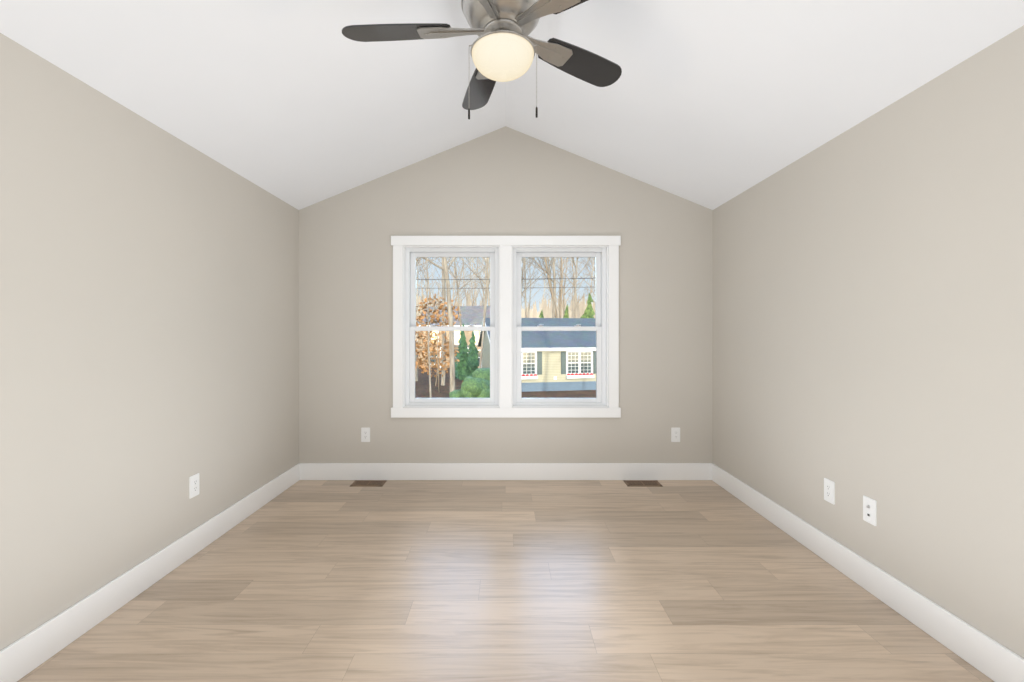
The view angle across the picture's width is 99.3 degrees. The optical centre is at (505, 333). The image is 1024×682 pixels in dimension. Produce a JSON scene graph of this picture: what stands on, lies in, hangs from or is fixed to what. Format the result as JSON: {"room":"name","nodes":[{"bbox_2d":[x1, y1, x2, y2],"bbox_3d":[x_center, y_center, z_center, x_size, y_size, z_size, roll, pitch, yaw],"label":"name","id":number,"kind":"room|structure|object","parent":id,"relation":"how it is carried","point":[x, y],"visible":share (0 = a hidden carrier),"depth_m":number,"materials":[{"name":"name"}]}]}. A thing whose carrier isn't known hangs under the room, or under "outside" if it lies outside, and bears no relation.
{"room":"empty bedroom","nodes":[
{"label":"empty bedroom","id":0,"kind":"room"},
{"bbox_2d":[0,33,298,650],"bbox_3d":[-1.954,0.206,1.095,0.160,2.640,6.010,0,0,0],"label":"wall","id":1,"kind":"structure","parent":0,"point":[149,318],"depth_m":2.11,"materials":[{"name":"beige paint"}]},
{"bbox_2d":[0,463,299,681],"bbox_3d":[-1.866,1.251,1.095,0.016,0.150,5.690,0,0,0],"label":"baseboard","id":2,"kind":"structure","parent":1,"relation":"attached to","point":[21,657],"depth_m":2.10,"materials":[{"name":"white paint"}]},
{"bbox_2d":[189,473,198,498],"bbox_3d":[-1.870,0.917,2.617,0.008,0.130,0.080,0,0,0],"label":"electrical outlet","id":3,"kind":"object","parent":1,"relation":"attached to","point":[193,485],"visible":1,"depth_m":2.61,"materials":[{"name":"white plastic"}]},
{"bbox_2d":[416,278,593,288],"bbox_3d":[1.500,0.276,14.800,34.800,7.600,1.847,0,0,0],"label":"power lines","id":4,"kind":"object","parent":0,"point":[521,279],"depth_m":14.84,"materials":[{"name":"black"}]},
{"bbox_2d":[17,480,993,681],"bbox_3d":[0.000,1.426,1.095,4.068,0.200,6.010,0,0,0],"label":"floor","id":5,"kind":"structure","parent":0,"point":[504,581],"depth_m":2.15,"materials":[{"name":"brown wood"}]},
{"bbox_2d":[350,480,386,485],"bbox_3d":[-1.210,1.324,3.838,0.284,0.004,0.147,0,0,0],"label":"floor air vent","id":6,"kind":"object","parent":5,"relation":"in","point":[368,483],"visible":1,"depth_m":3.84,"materials":[{"name":"brown metal"}]},
{"bbox_2d":[623,480,661,485],"bbox_3d":[1.208,1.324,3.838,0.305,0.004,0.147,0,0,0],"label":"floor air vent","id":7,"kind":"object","parent":5,"relation":"in","point":[642,483],"visible":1,"depth_m":3.84,"materials":[{"name":"brown metal"}]},
{"bbox_2d":[299,126,712,462],"bbox_3d":[0.000,-0.174,4.020,4.068,3.400,0.160,0,0,0],"label":"wall","id":8,"kind":"structure","parent":0,"point":[505,181],"depth_m":3.94,"materials":[{"name":"beige paint"}]},
{"bbox_2d":[361,428,369,441],"bbox_3d":[-1.268,0.919,3.936,0.080,0.130,0.008,0,0,0],"label":"electrical outlet","id":9,"kind":"object","parent":8,"relation":"attached to","point":[365,434],"visible":1,"depth_m":3.93,"materials":[{"name":"white plastic"}]},
{"bbox_2d":[391,236,620,417],"bbox_3d":[0.000,-0.059,4.008,2.070,1.638,0.184,0,0,0],"label":"window","id":10,"kind":"structure","parent":8,"relation":"in","point":[505,254],"depth_m":3.94,"materials":[{"name":"white paint"}]},
{"bbox_2d":[300,463,711,479],"bbox_3d":[0.001,1.251,3.932,3.690,0.150,0.016,0,0,0],"label":"baseboard","id":11,"kind":"structure","parent":8,"relation":"attached to","point":[308,471],"depth_m":3.92,"materials":[{"name":"white paint"}]},
{"bbox_2d":[671,428,679,441],"bbox_3d":[1.538,0.919,3.936,0.080,0.130,0.008,0,0,0],"label":"electrical outlet","id":12,"kind":"object","parent":8,"relation":"attached to","point":[675,434],"visible":1,"depth_m":3.93,"materials":[{"name":"white plastic"}]},
{"bbox_2d":[0,0,1023,209],"bbox_3d":[0.000,-1.557,1.095,4.308,1.114,6.010,0,0,0],"label":"ceiling","id":13,"kind":"structure","parent":0,"point":[712,104],"depth_m":2.37,"materials":[{"name":"white paint"}]},
{"bbox_2d":[342,0,621,118],"bbox_3d":[-0.060,-1.384,1.810,1.252,1.010,1.289,0,0,0],"label":"ceiling fan","id":14,"kind":"object","parent":13,"relation":"hanging from","point":[505,47],"visible":1,"depth_m":1.78,"materials":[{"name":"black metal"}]},
{"bbox_2d":[713,25,1023,658],"bbox_3d":[1.954,0.206,1.095,0.160,2.640,6.010,0,0,0],"label":"wall","id":15,"kind":"structure","parent":0,"point":[868,307],"depth_m":2.06,"materials":[{"name":"beige paint"}]},
{"bbox_2d":[824,478,834,504],"bbox_3d":[1.870,0.913,2.518,0.008,0.130,0.080,0,0,0],"label":"electrical outlet","id":16,"kind":"object","parent":15,"relation":"attached to","point":[829,491],"visible":1,"depth_m":2.51,"materials":[{"name":"white plastic"}]},
{"bbox_2d":[712,463,1023,681],"bbox_3d":[1.866,1.251,1.095,0.016,0.150,5.690,0,0,0],"label":"baseboard","id":17,"kind":"structure","parent":15,"relation":"attached to","point":[983,653],"depth_m":2.07,"materials":[{"name":"white paint"}]},
{"bbox_2d":[863,495,876,525],"bbox_3d":[1.866,0.912,2.238,0.016,0.130,0.080,0,0,0],"label":"jack","id":18,"kind":"object","parent":15,"relation":"attached to","point":[870,510],"visible":1,"depth_m":2.23,"materials":[{"name":"white plastic"}]},
{"label":"outside","id":19,"kind":"structure","parent":0,"visible":0},
{"bbox_2d":[415,354,595,397],"bbox_3d":[0.000,4.326,112.270,280.000,0.500,215.460,0,0,0],"label":"ground","id":20,"kind":"structure","parent":19,"point":[422,385],"depth_m":30.44,"materials":[{"name":"brown soil"}]},
{"bbox_2d":[417,306,489,367],"bbox_3d":[-5.585,0.311,54.642,9.600,7.530,10.200,0,0,8],"label":"house","id":21,"kind":"structure","parent":20,"relation":"on","point":[468,317],"depth_m":51.79,"materials":[{"name":"beige"}]},
{"bbox_2d":[415,257,594,397],"bbox_3d":[0.000,-11.231,59.857,188.405,32.614,110.286,0,0,0],"label":"trees","id":22,"kind":"object","parent":20,"relation":"on","point":[472,372],"depth_m":39.69,"materials":[{"name":"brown plant"}]},
{"bbox_2d":[478,318,595,391],"bbox_3d":[5.994,1.531,35.227,15.660,5.490,8.730,0,0,-10],"label":"house","id":23,"kind":"structure","parent":20,"relation":"on","point":[566,361],"depth_m":30.96,"materials":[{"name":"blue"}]}
]}

